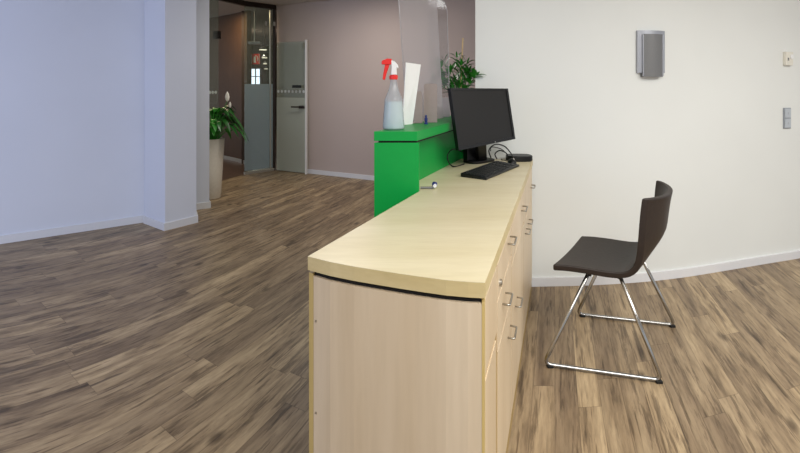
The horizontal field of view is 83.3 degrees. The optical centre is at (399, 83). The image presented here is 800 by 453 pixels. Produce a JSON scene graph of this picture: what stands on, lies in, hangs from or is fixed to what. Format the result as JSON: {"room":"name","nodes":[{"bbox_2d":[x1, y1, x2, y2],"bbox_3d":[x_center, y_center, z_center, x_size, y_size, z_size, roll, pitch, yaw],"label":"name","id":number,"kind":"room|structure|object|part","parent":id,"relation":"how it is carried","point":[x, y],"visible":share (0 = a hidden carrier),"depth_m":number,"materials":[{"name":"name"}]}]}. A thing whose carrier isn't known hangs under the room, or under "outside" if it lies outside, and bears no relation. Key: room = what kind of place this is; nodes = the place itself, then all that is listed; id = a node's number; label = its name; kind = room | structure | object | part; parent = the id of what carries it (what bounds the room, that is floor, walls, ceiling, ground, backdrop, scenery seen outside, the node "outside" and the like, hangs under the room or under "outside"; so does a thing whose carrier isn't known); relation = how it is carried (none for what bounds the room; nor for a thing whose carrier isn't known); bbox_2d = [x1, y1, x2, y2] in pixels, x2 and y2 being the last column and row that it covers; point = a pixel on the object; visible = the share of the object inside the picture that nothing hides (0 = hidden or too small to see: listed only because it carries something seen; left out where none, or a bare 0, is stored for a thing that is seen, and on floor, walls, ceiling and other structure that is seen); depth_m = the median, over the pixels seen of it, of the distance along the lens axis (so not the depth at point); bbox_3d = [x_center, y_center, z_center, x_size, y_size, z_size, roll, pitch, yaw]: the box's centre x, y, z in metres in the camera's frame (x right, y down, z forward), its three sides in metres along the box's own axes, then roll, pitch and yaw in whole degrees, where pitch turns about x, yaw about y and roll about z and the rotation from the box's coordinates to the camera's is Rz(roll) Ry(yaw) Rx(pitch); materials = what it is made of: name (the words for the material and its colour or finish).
{"room":"lobby","nodes":[
{"label":"lobby","id":0,"kind":"room"},
{"bbox_2d":[0,0,144,235],"bbox_3d":[-4.042,0.055,3.200,3.906,2.490,0.158,0,0,-35],"label":"wall","id":1,"kind":"structure","parent":0,"point":[72,72],"depth_m":3.92,"materials":[{"name":"white paint"}]},
{"bbox_2d":[0,215,144,243],"bbox_3d":[-3.995,1.268,3.132,3.904,0.065,0.023,0,0,-35],"label":"baseboard","id":2,"kind":"structure","parent":1,"relation":"attached to","point":[10,238],"depth_m":3.91,"materials":[{"name":"white wood"}]},
{"bbox_2d":[145,0,195,222],"bbox_3d":[-2.176,0.055,4.323,0.543,2.490,0.423,0,0,36],"label":"wall column","id":3,"kind":"structure","parent":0,"point":[170,25],"depth_m":4.10,"materials":[{"name":"white paint"}]},
{"bbox_2d":[143,210,197,230],"bbox_3d":[-2.110,1.268,4.262,0.386,0.065,0.446,0,0,38],"label":"baseboard","id":4,"kind":"structure","parent":3,"relation":"attached to","point":[157,224],"depth_m":4.10,"materials":[{"name":"white wood"}]},
{"bbox_2d":[196,0,208,202],"bbox_3d":[-2.239,0.055,4.709,0.477,2.490,0.354,0,0,-8],"label":"wall pier","id":5,"kind":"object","parent":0,"point":[202,6],"visible":0.27,"depth_m":4.69,"materials":[{"name":"white paint"}]},
{"bbox_2d":[196,200,210,209],"bbox_3d":[-2.098,1.268,4.763,0.152,0.065,0.196,0,0,-31],"label":"baseboard","id":6,"kind":"object","parent":5,"relation":"attached to","point":[204,205],"visible":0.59,"depth_m":4.68,"materials":[{"name":"white wood"}]},
{"bbox_2d":[209,10,251,158],"bbox_3d":[-4.111,0.055,8.383,3.988,2.490,0.564,0,0,26],"label":"wall","id":7,"kind":"structure","parent":0,"point":[225,53],"depth_m":7.65,"materials":[{"name":"brown paint"}]},
{"bbox_2d":[223,156,243,163],"bbox_3d":[-4.131,1.270,8.341,3.936,0.060,0.498,0,0,26],"label":"baseboard","id":8,"kind":"structure","parent":7,"relation":"attached to","point":[224,157],"depth_m":7.57,"materials":[{"name":"metal"}]},
{"bbox_2d":[242,11,243,163],"bbox_3d":[-3.663,0.055,10.657,0.080,2.490,7.030,0,0,-19],"label":"wall","id":9,"kind":"structure","parent":0,"point":[242,11],"depth_m":7.32,"materials":[{"name":"paint"}]},
{"bbox_2d":[252,45,276,125],"bbox_3d":[-4.250,0.055,13.950,1.300,2.490,0.100,0,0,0],"label":"wall","id":10,"kind":"structure","parent":0,"point":[255,48],"depth_m":13.90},
{"bbox_2d":[252,68,260,83],"bbox_3d":[-4.440,-0.231,13.850,0.323,0.523,0.060,0,0,0],"label":"window","id":11,"kind":"structure","parent":10,"relation":"in","point":[256,72],"depth_m":13.86,"materials":[{"name":"glass"}]},
{"bbox_2d":[209,0,327,44],"bbox_3d":[-0.250,-1.240,6.750,13.500,0.100,18.500,0,0,0],"label":"ceiling","id":12,"kind":"structure","parent":0,"point":[217,8],"depth_m":7.39,"materials":[{"name":"paint"}]},
{"bbox_2d":[248,8,260,44],"bbox_3d":[-2.247,-0.901,6.950,0.180,0.579,0.060,0,0,0],"label":"pendant light","id":13,"kind":"object","parent":12,"relation":"hanging from","point":[254,42],"depth_m":6.94,"materials":[{"name":"silver metal"}]},
{"bbox_3d":[-2.247,-0.922,6.950,0.013,0.537,0.013,0,0,-23],"label":"hanging rod","id":14,"kind":"part","parent":13,"relation":"part of","materials":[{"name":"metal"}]},
{"bbox_2d":[252,54,259,63],"bbox_3d":[-2.360,-0.757,7.351,0.144,0.867,0.023,0,0,0],"label":"sign","id":15,"kind":"object","parent":12,"relation":"hanging from","point":[255,57],"visible":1,"depth_m":7.35,"materials":[{"name":"red plastic"}]},
{"bbox_2d":[262,30,266,57],"bbox_3d":[-2.981,-0.881,9.900,0.116,0.618,0.116,0,0,0],"label":"pendant light","id":16,"kind":"object","parent":12,"relation":"hanging from","point":[264,55],"visible":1,"depth_m":9.90,"materials":[{"name":"beige"}]},
{"bbox_2d":[277,0,474,175],"bbox_3d":[0.759,0.055,5.652,5.762,2.490,0.229,0,0,24],"label":"wall","id":17,"kind":"structure","parent":0,"point":[348,41],"depth_m":6.21,"materials":[{"name":"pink paint"}]},
{"bbox_2d":[277,40,306,173],"bbox_3d":[-1.609,0.330,6.585,0.554,1.940,0.092,0,0,25],"label":"door","id":18,"kind":"structure","parent":17,"relation":"in","point":[291,112],"depth_m":6.59,"materials":[{"name":"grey glass"}]},
{"bbox_3d":[-1.484,0.332,6.497,0.210,0.040,0.062,0,0,16],"label":"handle","id":19,"kind":"part","parent":18,"relation":"part of","materials":[{"name":"brown metal"}]},
{"bbox_3d":[-1.355,0.330,6.500,0.022,1.940,0.030,0,0,26],"label":"edge trim","id":20,"kind":"part","parent":18,"relation":"part of","materials":[{"name":"white plastic"}]},
{"bbox_2d":[291,169,373,179],"bbox_3d":[0.747,1.270,5.593,5.739,0.060,0.141,0,0,24],"label":"baseboard","id":21,"kind":"structure","parent":17,"relation":"attached to","point":[310,171],"depth_m":6.30,"materials":[{"name":"white wood"}]},
{"bbox_2d":[0,126,799,452],"bbox_3d":[-0.250,1.323,6.750,13.500,0.053,18.500,0,0,0],"label":"floor","id":22,"kind":"structure","parent":0,"point":[139,337],"depth_m":2.24,"materials":[{"name":"brown wood"}]},
{"bbox_2d":[209,137,224,199],"bbox_3d":[-2.165,0.960,5.140,0.304,0.680,0.304,0,0,0],"label":"planter","id":23,"kind":"object","parent":22,"relation":"on","point":[216,144],"depth_m":5.05,"materials":[{"name":"beige ceramic"}]},
{"bbox_2d":[209,0,245,93],"bbox_3d":[-2.422,0.056,6.007,0.098,2.489,0.982,0,0,20],"label":"glass wall","id":24,"kind":"structure","parent":22,"relation":"on","point":[216,34],"depth_m":6.08,"materials":[{"name":"white"}]},
{"bbox_3d":[-2.417,-1.155,6.005,0.060,0.069,0.981,0,0,22],"label":"header rail","id":25,"kind":"part","parent":24,"relation":"part of","materials":[{"name":"brown metal"}]},
{"bbox_2d":[209,92,248,199],"bbox_3d":[-2.078,0.692,5.242,0.735,1.216,0.577,0,0,37],"label":"peace lily","id":26,"kind":"object","parent":22,"relation":"on","point":[216,144],"visible":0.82,"depth_m":5.08,"materials":[{"name":"plant"}]},
{"bbox_2d":[225,92,229,101],"bbox_3d":[-1.938,0.142,5.050,0.052,0.117,0.018,0,0,0],"label":"flower","id":27,"kind":"object","parent":26,"relation":"on","point":[227,96],"depth_m":5.04,"materials":[{"name":"white plant"}]},
{"bbox_2d":[244,1,275,174],"bbox_3d":[-2.042,0.056,6.620,0.499,2.489,0.100,0,0,-44],"label":"glass wall","id":28,"kind":"structure","parent":22,"relation":"on","point":[259,99],"depth_m":6.64,"materials":[{"name":"white glass"}]},
{"bbox_3d":[-2.060,1.282,6.630,0.488,0.035,0.050,0,0,-44],"label":"floor rail","id":29,"kind":"part","parent":28,"relation":"part of","materials":[{"name":"metal"}]},
{"bbox_3d":[-2.060,-1.155,6.630,0.488,0.069,0.060,0,0,-44],"label":"header rail","id":30,"kind":"part","parent":28,"relation":"part of","materials":[{"name":"brown metal"}]},
{"bbox_3d":[-1.897,0.090,6.787,0.035,2.420,0.050,0,0,-8],"label":"frame post","id":31,"kind":"part","parent":28,"relation":"part of","materials":[{"name":"brown metal"}]},
{"bbox_2d":[309,266,496,452],"bbox_3d":[0.006,0.908,1.246,0.513,0.784,0.242,0,0,12],"label":"base cabinet","id":32,"kind":"object","parent":22,"relation":"on","point":[392,370],"visible":0.86,"depth_m":1.14,"materials":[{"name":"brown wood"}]},
{"bbox_3d":[0.234,0.984,1.198,0.018,0.505,0.191,0,0,20],"label":"door","id":33,"kind":"part","parent":32,"relation":"part of","materials":[{"name":"brown wood"}]},
{"bbox_3d":[0.237,0.622,1.207,0.018,0.189,0.210,0,0,20],"label":"drawer","id":34,"kind":"part","parent":32,"relation":"part of","materials":[{"name":"brown wood"}]},
{"bbox_2d":[374,116,462,216],"bbox_3d":[0.231,0.755,2.552,0.193,1.089,1.291,0,0,25],"label":"reception counter","id":35,"kind":"object","parent":22,"relation":"on","point":[403,157],"depth_m":2.00,"materials":[{"name":"green laminate"}]},
{"bbox_2d":[382,58,404,128],"bbox_3d":[-0.032,0.046,2.105,0.108,0.330,0.103,0,0,0],"label":"spray bottle","id":36,"kind":"object","parent":35,"relation":"on","point":[393,110],"visible":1,"depth_m":2.08,"materials":[{"name":"white plastic"}]},
{"bbox_3d":[-0.014,0.781,2.013,0.202,1.038,0.018,0,0,0],"label":"panel","id":37,"kind":"part","parent":35,"relation":"part of","materials":[{"name":"green laminate"}]},
{"bbox_2d":[403,63,420,124],"bbox_3d":[0.057,0.050,2.360,0.122,0.323,0.014,0,0,-36],"label":"board","id":38,"kind":"object","parent":35,"relation":"on","point":[412,71],"visible":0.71,"depth_m":2.36,"materials":[{"name":"white plastic"}]},
{"bbox_2d":[414,91,422,123],"bbox_3d":[0.097,0.124,2.405,0.046,0.173,0.027,0,0,0],"label":"card holder","id":39,"kind":"object","parent":35,"relation":"on","point":[418,105],"visible":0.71,"depth_m":2.40,"materials":[{"name":"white plastic"}]},
{"bbox_2d":[398,0,442,118],"bbox_3d":[0.128,-0.184,2.611,0.050,0.791,0.420,0,0,38],"label":"screen","id":40,"kind":"object","parent":35,"relation":"on","point":[398,0],"visible":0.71,"depth_m":2.77,"materials":[{"name":"clear plastic"}]},
{"bbox_2d":[424,84,436,121],"bbox_3d":[0.166,0.104,2.449,0.073,0.213,0.027,0,0,0],"label":"card holder","id":41,"kind":"object","parent":35,"relation":"on","point":[430,90],"visible":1,"depth_m":2.45,"materials":[{"name":"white plastic"}]},
{"bbox_2d":[428,0,449,116],"bbox_3d":[0.251,-0.176,2.902,0.141,0.774,0.006,0,0,0],"label":"screen","id":42,"kind":"object","parent":35,"relation":"on","point":[442,0],"visible":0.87,"depth_m":2.90,"materials":[{"name":"clear plastic"}]},
{"bbox_3d":[0.182,0.369,2.473,0.465,0.214,0.900,0,0,0],"label":"panel","id":43,"kind":"part","parent":35,"relation":"part of","materials":[{"name":"green laminate"}]},
{"bbox_2d":[427,38,484,92],"bbox_3d":[0.359,-0.048,2.953,0.385,0.517,0.264,0,0,0],"label":"potted plant","id":44,"kind":"object","parent":35,"relation":"on","point":[470,72],"visible":0.81,"depth_m":3.01,"materials":[{"name":"green plant"}]},
{"bbox_2d":[496,227,516,452],"bbox_3d":[0.132,0.908,1.544,0.532,0.784,0.393,0,0,13],"label":"base cabinet","id":45,"kind":"object","parent":22,"relation":"on","point":[504,295],"visible":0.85,"depth_m":1.45,"materials":[{"name":"brown wood"}]},
{"bbox_3d":[0.341,0.710,1.498,0.018,0.143,0.383,0,0,20],"label":"drawer","id":46,"kind":"part","parent":45,"relation":"part of","materials":[{"name":"brown wood"}]},
{"bbox_3d":[0.343,1.012,1.503,0.018,0.448,0.372,0,0,20],"label":"drawer","id":47,"kind":"part","parent":45,"relation":"part of","materials":[{"name":"brown wood"}]},
{"bbox_3d":[0.341,0.580,1.498,0.018,0.104,0.383,0,0,20],"label":"drawer","id":48,"kind":"part","parent":45,"relation":"part of","materials":[{"name":"brown wood"}]},
{"bbox_3d":[0.350,0.695,1.456,0.026,0.007,0.089,0,0,20],"label":"handle","id":49,"kind":"part","parent":45,"relation":"part of","materials":[{"name":"metal"}]},
{"bbox_3d":[0.400,0.880,1.595,0.026,0.007,0.089,0,0,20],"label":"handle","id":50,"kind":"part","parent":45,"relation":"part of","materials":[{"name":"metal"}]},
{"bbox_3d":[0.400,0.555,1.595,0.026,0.007,0.089,0,0,20],"label":"handle","id":51,"kind":"part","parent":45,"relation":"part of","materials":[{"name":"metal"}]},
{"bbox_2d":[510,191,527,431],"bbox_3d":[0.314,0.908,1.996,0.459,0.784,0.618,0,0,20],"label":"base cabinet","id":52,"kind":"object","parent":22,"relation":"on","point":[517,226],"visible":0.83,"depth_m":1.91,"materials":[{"name":"brown wood"}]},
{"bbox_3d":[0.505,0.602,1.953,0.018,0.149,0.563,0,0,20],"label":"drawer","id":53,"kind":"part","parent":52,"relation":"part of","materials":[{"name":"brown wood"}]},
{"bbox_3d":[0.505,0.960,1.953,0.018,0.553,0.563,0,0,20],"label":"door","id":54,"kind":"part","parent":52,"relation":"part of","materials":[{"name":"brown wood"}]},
{"bbox_3d":[0.486,0.890,1.835,0.026,0.007,0.089,0,0,20],"label":"handle","id":55,"kind":"part","parent":52,"relation":"part of","materials":[{"name":"metal"}]},
{"bbox_2d":[523,168,535,342],"bbox_3d":[0.543,0.908,2.530,0.410,0.784,0.847,0,0,23],"label":"base cabinet","id":56,"kind":"object","parent":22,"relation":"on","point":[528,221],"visible":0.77,"depth_m":2.47,"materials":[{"name":"brown wood"}]},
{"bbox_2d":[308,159,532,297],"bbox_3d":[0.282,0.496,2.051,0.509,0.038,1.920,0,0,20],"label":"countertop","id":57,"kind":"structure","parent":56,"relation":"on","point":[448,239],"depth_m":1.37,"materials":[{"name":"brown wood"}]},
{"bbox_2d":[420,182,436,188],"bbox_3d":[0.131,0.460,2.044,0.076,0.032,0.026,0,0,0],"label":"tag","id":58,"kind":"object","parent":57,"relation":"on","point":[434,184],"visible":1,"depth_m":2.04,"materials":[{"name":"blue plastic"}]},
{"bbox_2d":[447,148,463,166],"bbox_3d":[0.341,0.425,2.635,0.044,0.108,0.226,0,0,32],"label":"cable","id":59,"kind":"object","parent":57,"relation":"on","point":[453,148],"visible":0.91,"depth_m":2.57,"materials":[{"name":"black plastic"}]},
{"bbox_2d":[447,88,514,163],"bbox_3d":[0.416,0.249,2.622,0.488,0.456,0.261,0,0,-37],"label":"monitor","id":60,"kind":"object","parent":57,"relation":"on","point":[481,117],"visible":0.98,"depth_m":2.54,"materials":[{"name":"black plastic"}]},
{"bbox_2d":[488,144,512,157],"bbox_3d":[0.631,0.416,2.783,0.157,0.092,0.069,0,0,27],"label":"cable","id":61,"kind":"object","parent":60,"relation":"attached to","point":[493,144],"visible":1,"depth_m":2.79,"materials":[{"name":"black plastic"}]},
{"bbox_2d":[461,161,518,179],"bbox_3d":[0.500,0.465,2.455,0.144,0.023,0.456,0,0,35],"label":"keyboard","id":62,"kind":"object","parent":57,"relation":"on","point":[490,170],"visible":1,"depth_m":2.39,"materials":[{"name":"black plastic"}]},
{"bbox_2d":[494,150,507,160],"bbox_3d":[0.629,0.445,2.807,0.083,0.069,0.039,0,0,43],"label":"cable","id":63,"kind":"object","parent":57,"relation":"on","point":[498,150],"visible":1,"depth_m":2.80,"materials":[{"name":"black plastic"}]},
{"bbox_2d":[508,158,515,163],"bbox_3d":[0.672,0.460,2.702,0.052,0.035,0.072,0,0,0],"label":"computer mouse","id":64,"kind":"object","parent":57,"relation":"on","point":[512,160],"visible":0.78,"depth_m":2.68,"materials":[{"name":"black plastic"}]},
{"bbox_2d":[506,154,532,161],"bbox_3d":[0.742,0.460,2.805,0.160,0.035,0.112,0,0,0],"label":"box","id":65,"kind":"object","parent":57,"relation":"on","point":[518,157],"visible":0.85,"depth_m":2.76,"materials":[{"name":"black plastic"}]},
{"bbox_3d":[0.639,0.970,2.328,0.018,0.533,0.212,0,0,20],"label":"door","id":66,"kind":"part","parent":56,"relation":"part of","materials":[{"name":"brown wood"}]},
{"bbox_3d":[0.716,0.612,2.541,0.018,0.169,0.664,0,0,20],"label":"drawer","id":67,"kind":"part","parent":56,"relation":"part of","materials":[{"name":"brown wood"}]},
{"bbox_3d":[0.753,0.970,2.646,0.018,0.533,0.441,0,0,20],"label":"door","id":68,"kind":"part","parent":56,"relation":"part of","materials":[{"name":"brown wood"}]},
{"bbox_2d":[544,181,675,383],"bbox_3d":[1.074,0.903,2.238,0.466,0.794,0.765,0,0,36],"label":"chair","id":69,"kind":"object","parent":22,"relation":"on","point":[595,256],"visible":1,"depth_m":2.06,"materials":[{"name":"brown leather"}]},
{"bbox_3d":[1.033,0.836,2.223,0.354,0.088,0.627,0,0,36],"label":"seat","id":70,"kind":"part","parent":69,"relation":"part of","materials":[{"name":"brown leather"}]},
{"bbox_3d":[0.906,1.078,2.030,0.487,0.439,0.049,0,0,14],"label":"leg frame","id":71,"kind":"part","parent":69,"relation":"part of","materials":[{"name":"silver metal"}]},
{"bbox_3d":[1.222,1.078,2.428,0.487,0.439,0.094,0,0,14],"label":"leg frame","id":72,"kind":"part","parent":69,"relation":"part of","materials":[{"name":"silver metal"}]},
{"bbox_3d":[1.231,0.657,2.160,0.122,0.301,0.505,0,0,36],"label":"backrest","id":73,"kind":"part","parent":69,"relation":"part of","materials":[{"name":"brown leather"}]},
{"bbox_2d":[475,0,799,276],"bbox_3d":[2.851,0.055,3.454,4.871,2.490,0.329,0,0,-15],"label":"wall","id":74,"kind":"structure","parent":0,"point":[599,135],"depth_m":2.99,"materials":[{"name":"white paint"}]},
{"bbox_2d":[636,30,664,76],"bbox_3d":[1.660,-0.199,2.957,0.208,0.304,0.045,0,0,-11],"label":"wall speaker","id":75,"kind":"object","parent":74,"relation":"attached to","point":[650,44],"visible":1,"depth_m":2.94,"materials":[{"name":"silver metal"}]},
{"bbox_2d":[532,250,799,286],"bbox_3d":[2.868,1.272,3.386,4.875,0.055,0.220,0,0,-14],"label":"baseboard","id":76,"kind":"structure","parent":74,"relation":"attached to","point":[748,262],"depth_m":3.01,"materials":[{"name":"white wood"}]},
{"bbox_2d":[783,108,790,128],"bbox_3d":[2.864,0.253,3.326,0.076,0.153,0.013,0,0,-17],"label":"light switch","id":77,"kind":"object","parent":74,"relation":"attached to","point":[786,111],"visible":1,"depth_m":3.32,"materials":[{"name":"white plastic"}]},
{"bbox_2d":[783,52,793,65],"bbox_3d":[2.865,-0.187,3.318,0.074,0.100,0.030,0,0,-17],"label":"thermostat","id":78,"kind":"object","parent":74,"relation":"attached to","point":[788,57],"visible":1,"depth_m":3.31,"materials":[{"name":"beige plastic"}]}
]}

